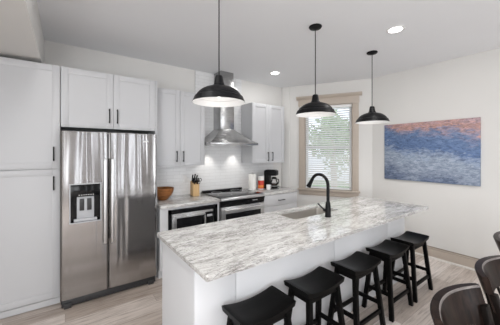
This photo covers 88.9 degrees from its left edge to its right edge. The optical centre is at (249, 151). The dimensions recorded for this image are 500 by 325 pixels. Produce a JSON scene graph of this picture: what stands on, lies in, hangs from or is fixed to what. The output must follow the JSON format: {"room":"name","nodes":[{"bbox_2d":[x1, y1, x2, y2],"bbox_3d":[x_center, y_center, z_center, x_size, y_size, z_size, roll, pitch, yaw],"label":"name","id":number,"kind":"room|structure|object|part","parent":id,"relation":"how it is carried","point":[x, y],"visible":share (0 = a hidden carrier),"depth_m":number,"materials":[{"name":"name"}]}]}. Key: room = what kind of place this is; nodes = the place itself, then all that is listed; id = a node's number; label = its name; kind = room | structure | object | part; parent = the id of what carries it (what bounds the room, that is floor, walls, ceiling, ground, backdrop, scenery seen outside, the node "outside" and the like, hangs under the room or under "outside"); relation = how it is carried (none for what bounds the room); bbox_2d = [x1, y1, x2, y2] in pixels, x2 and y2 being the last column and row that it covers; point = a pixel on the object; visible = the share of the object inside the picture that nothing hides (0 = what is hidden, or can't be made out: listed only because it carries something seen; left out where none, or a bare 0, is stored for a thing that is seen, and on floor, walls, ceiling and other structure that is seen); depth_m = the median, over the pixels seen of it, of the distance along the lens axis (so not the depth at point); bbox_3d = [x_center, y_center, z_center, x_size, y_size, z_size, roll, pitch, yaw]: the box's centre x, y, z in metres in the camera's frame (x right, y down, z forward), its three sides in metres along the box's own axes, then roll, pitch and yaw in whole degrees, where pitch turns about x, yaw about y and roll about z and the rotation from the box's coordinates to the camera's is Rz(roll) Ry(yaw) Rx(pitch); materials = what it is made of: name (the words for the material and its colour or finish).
{"room":"kitchen","nodes":[
{"label":"kitchen","id":0,"kind":"room"},
{"bbox_2d":[0,0,43,62],"bbox_3d":[-2.122,-1.095,1.143,1.707,0.370,3.142,0,0,-36],"label":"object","id":1,"kind":"structure","parent":0,"point":[21,33],"depth_m":1.99,"materials":[{"name":"white paint"}]},
{"bbox_2d":[44,40,280,195],"bbox_3d":[-1.602,0.130,3.530,5.550,2.820,0.128,0,0,-36],"label":"wall","id":2,"kind":"structure","parent":0,"point":[166,76],"depth_m":3.96,"materials":[{"name":"white paint"}]},
{"bbox_2d":[157,87,204,165],"bbox_3d":[-1.045,-0.328,3.634,0.732,1.034,0.356,0,0,-36],"label":"upper cabinet","id":3,"kind":"object","parent":2,"relation":"attached to","point":[180,121],"visible":0.88,"depth_m":3.51,"materials":[{"name":"white paint"}]},
{"bbox_3d":[-1.116,-0.328,3.416,0.360,1.033,0.020,0,0,-36],"label":"door","id":4,"kind":"part","parent":3,"relation":"part of","materials":[{"name":"white paint"}]},
{"bbox_3d":[-0.819,-0.328,3.631,0.368,1.033,0.020,0,0,-36],"label":"door","id":5,"kind":"part","parent":3,"relation":"part of","materials":[{"name":"white paint"}]},
{"bbox_2d":[205,71,257,145],"bbox_3d":[-0.356,-0.689,4.048,0.851,1.178,0.492,0,0,-36],"label":"range hood","id":6,"kind":"object","parent":2,"relation":"attached to","point":[223,134],"visible":0.77,"depth_m":4.03,"materials":[{"name":"silver metal"}]},
{"bbox_2d":[242,102,283,162],"bbox_3d":[0.250,-0.319,4.572,0.728,1.016,0.356,0,0,-36],"label":"upper cabinet","id":7,"kind":"object","parent":2,"relation":"attached to","point":[263,124],"visible":1,"depth_m":4.42,"materials":[{"name":"white paint"}]},
{"bbox_3d":[0.178,-0.319,4.353,0.352,1.015,0.020,0,0,-36],"label":"door","id":8,"kind":"part","parent":7,"relation":"part of","materials":[{"name":"white paint"}]},
{"bbox_3d":[0.473,-0.319,4.567,0.370,1.015,0.020,0,0,-36],"label":"door","id":9,"kind":"part","parent":7,"relation":"part of","materials":[{"name":"white paint"}]},
{"bbox_2d":[0,252,499,324],"bbox_3d":[0.938,1.590,0.768,6.420,0.100,7.542,0,0,-36],"label":"floor","id":10,"kind":"structure","parent":0,"point":[139,305],"depth_m":2.51,"materials":[{"name":"beige wood"}]},
{"bbox_2d":[0,57,60,318],"bbox_3d":[-2.564,0.334,2.420,1.230,2.413,0.554,0,0,-36],"label":"pantry cabinet","id":11,"kind":"object","parent":10,"relation":"on","point":[30,92],"visible":0.99,"depth_m":2.45,"materials":[{"name":"white paint"}]},
{"bbox_3d":[-2.179,-0.352,2.410,0.612,1.038,0.020,0,0,-36],"label":"door","id":12,"kind":"part","parent":11,"relation":"part of","materials":[{"name":"white paint"}]},
{"bbox_3d":[-2.179,0.818,2.410,0.612,1.289,0.020,0,0,-36],"label":"door","id":13,"kind":"part","parent":11,"relation":"part of","materials":[{"name":"white paint"}]},
{"bbox_2d":[60,130,155,309],"bbox_3d":[-1.638,0.661,2.970,0.910,1.757,0.692,0,0,-36],"label":"refrigerator","id":14,"kind":"object","parent":10,"relation":"on","point":[108,180],"visible":1,"depth_m":2.68,"materials":[{"name":"grey metal"}]},
{"bbox_3d":[-1.683,0.622,2.603,0.408,1.653,0.060,0,0,-36],"label":"door","id":15,"kind":"part","parent":14,"relation":"part of","materials":[{"name":"silver metal"}]},
{"bbox_3d":[-1.687,0.564,2.616,0.150,0.222,0.015,0,0,-36],"label":"paddle plate","id":16,"kind":"part","parent":14,"relation":"part of","materials":[{"name":"grey plastic"}]},
{"bbox_3d":[-1.517,0.512,2.671,0.032,0.885,0.065,0,0,-36],"label":"handle","id":17,"kind":"part","parent":14,"relation":"part of","materials":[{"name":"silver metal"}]},
{"bbox_3d":[-1.462,0.512,2.711,0.032,0.885,0.065,0,0,-36],"label":"handle","id":18,"kind":"part","parent":14,"relation":"part of","materials":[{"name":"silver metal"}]},
{"bbox_3d":[-1.311,0.622,2.872,0.494,1.653,0.060,0,0,-36],"label":"door","id":19,"kind":"part","parent":14,"relation":"part of","materials":[{"name":"silver metal"}]},
{"bbox_2d":[61,66,156,276],"bbox_3d":[-1.676,0.334,3.063,0.956,2.413,0.554,0,0,-36],"label":"tall cabinet","id":20,"kind":"object","parent":10,"relation":"on","point":[90,100],"visible":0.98,"depth_m":2.83,"materials":[{"name":"white paint"}]},
{"bbox_3d":[-1.733,-0.564,2.733,0.472,0.614,0.020,0,0,-36],"label":"door","id":21,"kind":"part","parent":20,"relation":"part of","materials":[{"name":"white paint"}]},
{"bbox_3d":[-1.356,-0.564,3.006,0.452,0.614,0.020,0,0,-36],"label":"door","id":22,"kind":"part","parent":20,"relation":"part of","materials":[{"name":"white paint"}]},
{"bbox_3d":[-1.308,0.334,3.351,0.023,2.413,0.521,0,0,-36],"label":"panel","id":23,"kind":"part","parent":20,"relation":"part of","materials":[{"name":"white paint"}]},
{"bbox_2d":[157,202,218,277],"bbox_3d":[-0.920,1.113,3.529,0.811,0.853,0.671,0,0,-36],"label":"base cabinet","id":24,"kind":"object","parent":10,"relation":"on","point":[162,214],"visible":0.02,"depth_m":3.11,"materials":[{"name":"white paint"}]},
{"bbox_2d":[157,193,219,208],"bbox_3d":[-0.926,0.667,3.539,0.812,0.040,0.647,0,0,-36],"label":"countertop","id":25,"kind":"structure","parent":24,"relation":"on","point":[175,201],"depth_m":3.40,"materials":[{"name":"grey stone"}]},
{"bbox_2d":[157,186,173,199],"bbox_3d":[-1.184,0.567,3.465,0.294,0.160,0.294,0,0,-36],"label":"wooden bowl","id":26,"kind":"object","parent":25,"relation":"on","point":[163,193],"visible":0.73,"depth_m":3.38,"materials":[{"name":"brown wood"}]},
{"bbox_2d":[190,174,201,195],"bbox_3d":[-0.799,0.485,3.806,0.142,0.323,0.164,0,0,-30],"label":"knife block","id":27,"kind":"object","parent":25,"relation":"on","point":[194,185],"visible":1,"depth_m":3.75,"materials":[{"name":"brown wood"}]},
{"bbox_2d":[168,204,216,229],"bbox_3d":[-0.831,0.927,3.462,0.676,0.421,0.449,0,0,-36],"label":"microwave","id":28,"kind":"object","parent":24,"relation":"in","point":[192,216],"visible":0.59,"depth_m":3.29,"materials":[{"name":"silver metal"}]},
{"bbox_3d":[-0.775,0.952,3.288,0.435,0.293,0.024,0,0,-36],"label":"door","id":29,"kind":"part","parent":28,"relation":"part of","materials":[{"name":"silver metal"}]},
{"bbox_3d":[-0.550,0.952,3.451,0.110,0.293,0.024,0,0,-36],"label":"control panel","id":30,"kind":"part","parent":28,"relation":"part of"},
{"bbox_2d":[201,187,264,220],"bbox_3d":[-0.261,1.076,3.966,0.766,0.928,0.717,0,0,-36],"label":"range","id":31,"kind":"object","parent":10,"relation":"on","point":[236,202],"visible":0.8,"depth_m":3.75,"materials":[{"name":"grey metal"}]},
{"bbox_2d":[201,189,261,198],"bbox_3d":[-0.285,0.645,3.999,0.766,0.022,0.630,0,0,-36],"label":"cooktop","id":32,"kind":"object","parent":31,"relation":"in","point":[217,193],"depth_m":3.90,"materials":[{"name":"grey glass"}]},
{"bbox_3d":[-0.097,1.036,3.740,0.750,0.528,0.040,0,0,-36],"label":"oven door","id":33,"kind":"part","parent":31,"relation":"part of","materials":[{"name":"silver metal"}]},
{"bbox_3d":[-0.101,0.658,3.746,0.762,0.047,0.075,0,0,-36],"label":"trim","id":34,"kind":"part","parent":31,"relation":"part of","materials":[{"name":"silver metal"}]},
{"bbox_3d":[-0.099,0.725,3.743,0.758,0.086,0.064,0,0,-36],"label":"control panel","id":35,"kind":"part","parent":31,"relation":"part of","materials":[{"name":"silver metal"}]},
{"bbox_3d":[-0.069,0.805,3.702,0.698,0.026,0.065,0,0,-36],"label":"handle","id":36,"kind":"part","parent":31,"relation":"part of","materials":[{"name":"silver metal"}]},
{"bbox_2d":[222,285,295,324],"bbox_3d":[0.059,1.241,1.594,0.441,0.598,0.301,0,0,-36],"label":"bar stool","id":37,"kind":"object","parent":10,"relation":"on","point":[272,305],"visible":1,"depth_m":1.57,"materials":[{"name":"black wood"}]},
{"bbox_3d":[-0.148,1.266,1.577,0.121,0.547,0.048,0,0,9],"label":"leg","id":38,"kind":"part","parent":37,"relation":"part of","materials":[{"name":"black wood"}]},
{"bbox_3d":[0.265,1.266,1.611,0.121,0.547,0.048,0,0,9],"label":"leg","id":39,"kind":"part","parent":37,"relation":"part of","materials":[{"name":"black wood"}]},
{"bbox_2d":[264,192,296,212],"bbox_3d":[0.334,1.113,4.439,0.748,0.853,0.671,0,0,-36],"label":"base cabinet","id":40,"kind":"object","parent":10,"relation":"on","point":[276,202],"visible":0.31,"depth_m":4.19,"materials":[{"name":"white paint"}]},
{"bbox_2d":[243,186,297,195],"bbox_3d":[0.335,0.667,4.453,0.769,0.040,0.647,0,0,-36],"label":"countertop","id":41,"kind":"structure","parent":40,"relation":"on","point":[281,190],"depth_m":4.29,"materials":[{"name":"grey stone"}]},
{"bbox_2d":[248,172,255,189],"bbox_3d":[0.039,0.491,4.376,0.144,0.312,0.144,0,0,-36],"label":"paper towel holder","id":42,"kind":"object","parent":41,"relation":"on","point":[252,177],"visible":0.98,"depth_m":4.32,"materials":[{"name":"white paper"}]},
{"bbox_2d":[258,176,263,188],"bbox_3d":[0.192,0.534,4.463,0.109,0.226,0.109,0,0,-36],"label":"canister","id":43,"kind":"object","parent":41,"relation":"on","point":[260,178],"visible":1,"depth_m":4.42,"materials":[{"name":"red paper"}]},
{"bbox_2d":[264,169,278,188],"bbox_3d":[0.400,0.483,4.593,0.263,0.328,0.176,0,0,22],"label":"coffee maker","id":44,"kind":"object","parent":41,"relation":"on","point":[268,173],"visible":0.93,"depth_m":4.54,"materials":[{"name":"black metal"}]},
{"bbox_3d":[0.322,0.477,4.625,0.090,0.280,0.170,0,0,22],"label":"water tank","id":45,"kind":"part","parent":44,"relation":"part of","materials":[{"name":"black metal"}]},
{"bbox_3d":[0.506,1.012,4.202,0.744,0.277,0.020,0,0,-36],"label":"drawer","id":46,"kind":"part","parent":40,"relation":"part of","materials":[{"name":"white paint"}]},
{"bbox_2d":[162,217,403,324],"bbox_3d":[0.586,1.105,2.594,2.750,0.871,0.672,0,0,-36],"label":"kitchen island","id":47,"kind":"object","parent":10,"relation":"on","point":[187,298],"visible":0.24,"depth_m":1.90,"materials":[{"name":"white paint"}]},
{"bbox_3d":[-0.215,1.105,1.605,0.291,0.871,0.011,0,0,-36],"label":"panel","id":48,"kind":"part","parent":47,"relation":"part of","materials":[{"name":"white paint"}]},
{"bbox_3d":[0.335,1.105,2.004,1.061,0.871,0.011,0,0,-36],"label":"panel","id":49,"kind":"part","parent":47,"relation":"part of","materials":[{"name":"white paint"}]},
{"bbox_2d":[157,196,428,281],"bbox_3d":[0.677,0.653,2.506,2.862,0.030,0.888,0,0,-36],"label":"island countertop","id":50,"kind":"structure","parent":47,"relation":"on","point":[219,249],"depth_m":2.02,"materials":[{"name":"grey stone"}]},
{"bbox_2d":[281,208,331,218],"bbox_3d":[0.614,0.769,2.730,0.730,0.201,0.350,0,0,-36],"label":"sink","id":51,"kind":"object","parent":50,"relation":"in","point":[315,211],"visible":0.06,"depth_m":2.93,"materials":[{"name":"metal"}]},
{"bbox_2d":[306,173,330,216],"bbox_3d":[0.679,0.425,2.598,0.112,0.425,0.300,0,0,-36],"label":"faucet","id":52,"kind":"object","parent":50,"relation":"on","point":[327,209],"visible":1,"depth_m":2.51,"materials":[{"name":"black metal"}]},
{"bbox_3d":[0.712,0.355,2.596,0.031,0.285,0.228,0,0,-36],"label":"spout","id":53,"kind":"part","parent":52,"relation":"part of","materials":[{"name":"black metal"}]},
{"bbox_3d":[1.163,1.105,2.604,0.976,0.871,0.011,0,0,-36],"label":"panel","id":54,"kind":"part","parent":47,"relation":"part of","materials":[{"name":"white paint"}]},
{"bbox_3d":[1.727,1.105,3.013,0.410,0.871,0.011,0,0,-36],"label":"panel","id":55,"kind":"part","parent":47,"relation":"part of","materials":[{"name":"white paint"}]},
{"bbox_2d":[284,266,344,324],"bbox_3d":[0.481,1.241,1.900,0.441,0.598,0.301,0,0,-36],"label":"bar stool","id":56,"kind":"object","parent":10,"relation":"on","point":[310,288],"visible":1,"depth_m":1.89,"materials":[{"name":"black wood"}]},
{"bbox_3d":[0.275,1.266,1.883,0.121,0.547,0.048,0,0,9],"label":"leg","id":57,"kind":"part","parent":56,"relation":"part of","materials":[{"name":"black wood"}]},
{"bbox_3d":[0.401,1.266,1.710,0.048,0.547,0.121,0,0,9],"label":"leg","id":58,"kind":"part","parent":56,"relation":"part of","materials":[{"name":"black wood"}]},
{"bbox_3d":[0.481,0.972,1.900,0.408,0.059,0.236,0,0,-36],"label":"seat","id":59,"kind":"part","parent":56,"relation":"part of","materials":[{"name":"black wood"}]},
{"bbox_3d":[0.562,1.266,2.091,0.048,0.547,0.121,0,0,9],"label":"leg","id":60,"kind":"part","parent":56,"relation":"part of","materials":[{"name":"black wood"}]},
{"bbox_3d":[0.687,1.266,1.917,0.121,0.547,0.048,0,0,9],"label":"leg","id":61,"kind":"part","parent":56,"relation":"part of","materials":[{"name":"black wood"}]},
{"bbox_2d":[327,251,385,324],"bbox_3d":[0.926,1.241,2.223,0.441,0.598,0.301,0,0,-36],"label":"bar stool","id":62,"kind":"object","parent":10,"relation":"on","point":[358,265],"visible":0.99,"depth_m":2.19,"materials":[{"name":"black wood"}]},
{"bbox_3d":[0.720,1.266,2.206,0.121,0.547,0.048,0,0,9],"label":"leg","id":63,"kind":"part","parent":62,"relation":"part of","materials":[{"name":"black wood"}]},
{"bbox_3d":[0.926,0.972,2.223,0.408,0.059,0.236,0,0,-36],"label":"seat","id":64,"kind":"part","parent":62,"relation":"part of","materials":[{"name":"black wood"}]},
{"bbox_3d":[0.846,1.266,2.032,0.087,0.547,0.087,0,0,-36],"label":"leg","id":65,"kind":"part","parent":62,"relation":"part of","materials":[{"name":"black wood"}]},
{"bbox_3d":[1.133,1.266,2.240,0.121,0.547,0.048,0,0,9],"label":"leg","id":66,"kind":"part","parent":62,"relation":"part of","materials":[{"name":"black wood"}]},
{"bbox_2d":[362,239,413,322],"bbox_3d":[1.377,1.241,2.550,0.441,0.598,0.301,0,0,-36],"label":"bar stool","id":67,"kind":"object","parent":10,"relation":"on","point":[389,251],"visible":0.97,"depth_m":2.52,"materials":[{"name":"black wood"}]},
{"bbox_3d":[1.171,1.266,2.533,0.121,0.547,0.048,0,0,9],"label":"leg","id":68,"kind":"part","parent":67,"relation":"part of","materials":[{"name":"black wood"}]},
{"bbox_3d":[1.458,1.266,2.741,0.048,0.547,0.121,0,0,9],"label":"leg","id":69,"kind":"part","parent":67,"relation":"part of","materials":[{"name":"black wood"}]},
{"bbox_3d":[1.377,0.972,2.550,0.408,0.059,0.236,0,0,-36],"label":"seat","id":70,"kind":"part","parent":67,"relation":"part of","materials":[{"name":"black wood"}]},
{"bbox_3d":[1.297,1.266,2.359,0.048,0.547,0.121,0,0,9],"label":"leg","id":71,"kind":"part","parent":67,"relation":"part of","materials":[{"name":"black wood"}]},
{"bbox_3d":[1.584,1.266,2.567,0.121,0.547,0.048,0,0,9],"label":"leg","id":72,"kind":"part","parent":67,"relation":"part of","materials":[{"name":"black wood"}]},
{"bbox_2d":[390,231,432,302],"bbox_3d":[1.785,1.241,2.845,0.441,0.598,0.301,0,0,-36],"label":"bar stool","id":73,"kind":"object","parent":10,"relation":"on","point":[414,240],"visible":0.73,"depth_m":2.81,"materials":[{"name":"black wood"}]},
{"bbox_3d":[1.578,1.266,2.828,0.121,0.547,0.048,0,0,9],"label":"leg","id":74,"kind":"part","parent":73,"relation":"part of","materials":[{"name":"black wood"}]},
{"bbox_3d":[1.865,1.266,3.036,0.048,0.547,0.121,0,0,9],"label":"leg","id":75,"kind":"part","parent":73,"relation":"part of","materials":[{"name":"black wood"}]},
{"bbox_3d":[1.785,0.972,2.845,0.408,0.059,0.236,0,0,-36],"label":"seat","id":76,"kind":"part","parent":73,"relation":"part of","materials":[{"name":"black wood"}]},
{"bbox_3d":[1.704,1.266,2.655,0.048,0.547,0.121,0,0,9],"label":"leg","id":77,"kind":"part","parent":73,"relation":"part of","materials":[{"name":"black wood"}]},
{"bbox_3d":[1.991,1.266,2.863,0.121,0.547,0.048,0,0,9],"label":"leg","id":78,"kind":"part","parent":73,"relation":"part of","materials":[{"name":"black wood"}]},
{"bbox_2d":[430,283,494,324],"bbox_3d":[1.156,1.135,1.092,0.552,0.810,0.605,0,0,-34],"label":"dining chair","id":79,"kind":"object","parent":10,"relation":"on","point":[458,304],"visible":1,"depth_m":1.33,"materials":[{"name":"brown wood"}]},
{"bbox_3d":[1.249,1.180,1.360,0.085,0.720,0.140,0,0,-34],"label":"leg","id":80,"kind":"part","parent":79,"relation":"part of","materials":[{"name":"black wood"}]},
{"bbox_2d":[474,255,499,324],"bbox_3d":[1.709,1.135,1.477,0.552,0.810,0.605,0,0,-36],"label":"dining chair","id":81,"kind":"object","parent":10,"relation":"on","point":[487,269],"visible":0.96,"depth_m":1.60,"materials":[{"name":"brown wood"}]},
{"bbox_3d":[1.424,1.180,1.480,0.085,0.720,0.140,0,0,-36],"label":"leg","id":82,"kind":"part","parent":81,"relation":"part of","materials":[{"name":"black wood"}]},
{"bbox_2d":[493,231,499,251],"bbox_3d":[2.385,1.135,2.060,0.552,0.810,0.605,0,0,-36],"label":"dining chair","id":83,"kind":"object","parent":10,"relation":"on","point":[496,236],"visible":1,"depth_m":2.16,"materials":[{"name":"brown wood"}]},
{"bbox_2d":[37,0,499,87],"bbox_3d":[0.938,-1.330,0.768,6.420,0.100,7.542,0,0,-36],"label":"ceiling","id":84,"kind":"structure","parent":0,"point":[258,38],"depth_m":2.75,"materials":[{"name":"paint"}]},
{"bbox_2d":[192,0,244,106],"bbox_3d":[-0.237,-0.829,1.952,0.404,0.902,0.404,0,0,-36],"label":"pendant light","id":85,"kind":"object","parent":84,"relation":"hanging from","point":[218,94],"visible":1,"depth_m":1.94,"materials":[{"name":"black metal"}]},
{"bbox_3d":[-0.237,-0.443,1.952,0.404,0.127,0.404,0,0,-36],"label":"lamp shade","id":86,"kind":"part","parent":85,"relation":"part of","materials":[{"name":"black metal"}]},
{"bbox_3d":[-0.237,-0.923,1.952,0.009,0.674,0.009,0,0,-36],"label":"cord","id":87,"kind":"part","parent":85,"relation":"part of","materials":[{"name":"black metal"}]},
{"bbox_2d":[270,71,279,74],"bbox_3d":[0.405,-1.277,4.131,0.176,0.006,0.176,0,0,-36],"label":"recessed light","id":88,"kind":"object","parent":84,"relation":"in","point":[273,72],"visible":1,"depth_m":4.14,"materials":[{"name":"white plastic"}]},
{"bbox_2d":[295,23,335,117],"bbox_3d":[0.667,-0.829,2.602,0.404,0.902,0.404,0,0,-36],"label":"pendant light","id":89,"kind":"object","parent":84,"relation":"hanging from","point":[315,108],"visible":1,"depth_m":2.56,"materials":[{"name":"black metal"}]},
{"bbox_3d":[0.667,-0.923,2.602,0.009,0.674,0.009,0,0,-36],"label":"cord","id":90,"kind":"part","parent":89,"relation":"part of","materials":[{"name":"black metal"}]},
{"bbox_3d":[0.667,-0.443,2.602,0.404,0.127,0.404,0,0,-36],"label":"lamp shade","id":91,"kind":"part","parent":89,"relation":"part of","materials":[{"name":"black metal"}]},
{"bbox_2d":[355,50,389,123],"bbox_3d":[1.567,-0.829,3.273,0.404,0.902,0.404,0,0,-36],"label":"pendant light","id":92,"kind":"object","parent":84,"relation":"hanging from","point":[372,117],"visible":1,"depth_m":3.20,"materials":[{"name":"black metal"}]},
{"bbox_3d":[1.567,-0.443,3.273,0.404,0.127,0.404,0,0,-36],"label":"lamp shade","id":93,"kind":"part","parent":92,"relation":"part of","materials":[{"name":"black metal"}]},
{"bbox_2d":[386,25,404,33],"bbox_3d":[1.520,-1.277,2.665,0.176,0.006,0.176,0,0,-36],"label":"recessed light","id":94,"kind":"object","parent":84,"relation":"in","point":[395,29],"visible":1,"depth_m":2.66,"materials":[{"name":"white plastic"}]},
{"bbox_2d":[281,78,371,206],"bbox_3d":[1.400,0.130,4.807,1.634,2.820,0.160,0,0,23],"label":"wall","id":95,"kind":"structure","parent":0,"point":[364,85],"depth_m":4.82,"materials":[{"name":"white paint"}]},
{"bbox_2d":[296,91,361,197],"bbox_3d":[1.455,-0.118,4.750,1.160,1.867,0.220,0,0,23],"label":"window","id":96,"kind":"structure","parent":95,"relation":"attached to","point":[352,98],"depth_m":4.65,"materials":[{"name":"beige wood"}]},
{"bbox_3d":[1.447,0.754,4.743,1.110,0.122,0.160,0,0,23],"label":"sill","id":97,"kind":"part","parent":96,"relation":"part of","materials":[{"name":"beige wood"}]},
{"bbox_3d":[1.478,-0.085,4.816,0.830,1.560,0.060,0,0,23],"label":"sash","id":98,"kind":"part","parent":96,"relation":"part of","materials":[{"name":"white plastic"}]},
{"bbox_3d":[1.427,-0.964,4.686,1.160,0.177,0.080,0,0,23],"label":"cornice","id":99,"kind":"part","parent":96,"relation":"part of","materials":[{"name":"beige wood"}]},
{"bbox_2d":[306,104,351,189],"bbox_3d":[1.450,-0.089,4.752,0.824,1.548,0.056,0,0,23],"label":"window blind","id":100,"kind":"object","parent":95,"relation":"attached to","point":[312,160],"visible":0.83,"depth_m":4.72,"materials":[{"name":"white plastic"}]},
{"bbox_3d":[1.451,0.674,4.752,0.820,0.022,0.048,0,0,23],"label":"rail","id":101,"kind":"part","parent":100,"relation":"part of","materials":[{"name":"white plastic"}]},
{"bbox_2d":[372,48,499,258],"bbox_3d":[3.917,0.130,2.059,0.120,2.820,5.936,0,0,-36],"label":"wall","id":102,"kind":"structure","parent":0,"point":[461,219],"depth_m":3.53,"materials":[{"name":"white paint"}]},
{"bbox_2d":[384,117,480,185],"bbox_3d":[2.595,-0.003,3.750,0.034,0.885,1.206,0,0,-36],"label":"painting","id":103,"kind":"object","parent":102,"relation":"attached to","point":[442,151],"visible":1,"depth_m":3.63,"materials":[{"name":"paint"}]},
{"bbox_2d":[409,245,478,270],"bbox_3d":[3.858,1.457,2.013,0.030,0.166,5.930,0,0,-36],"label":"baseboard","id":104,"kind":"structure","parent":102,"relation":"attached to","point":[468,262],"depth_m":3.52,"materials":[{"name":"beige wood"}]},
{"label":"outside","id":105,"kind":"structure","parent":0,"visible":0},
{"bbox_3d":[2.269,2.190,12.885,13.200,0.100,13.800,0,0,-36],"label":"ground","id":106,"kind":"structure","parent":105,"visible":0},
{"bbox_2d":[309,110,348,186],"bbox_3d":[2.699,0.372,8.440,2.395,3.545,2.673,0,0,35],"label":"tree","id":107,"kind":"object","parent":106,"relation":"on","point":[335,110],"visible":0.17,"depth_m":8.01,"materials":[{"name":"green plant"}]}
]}

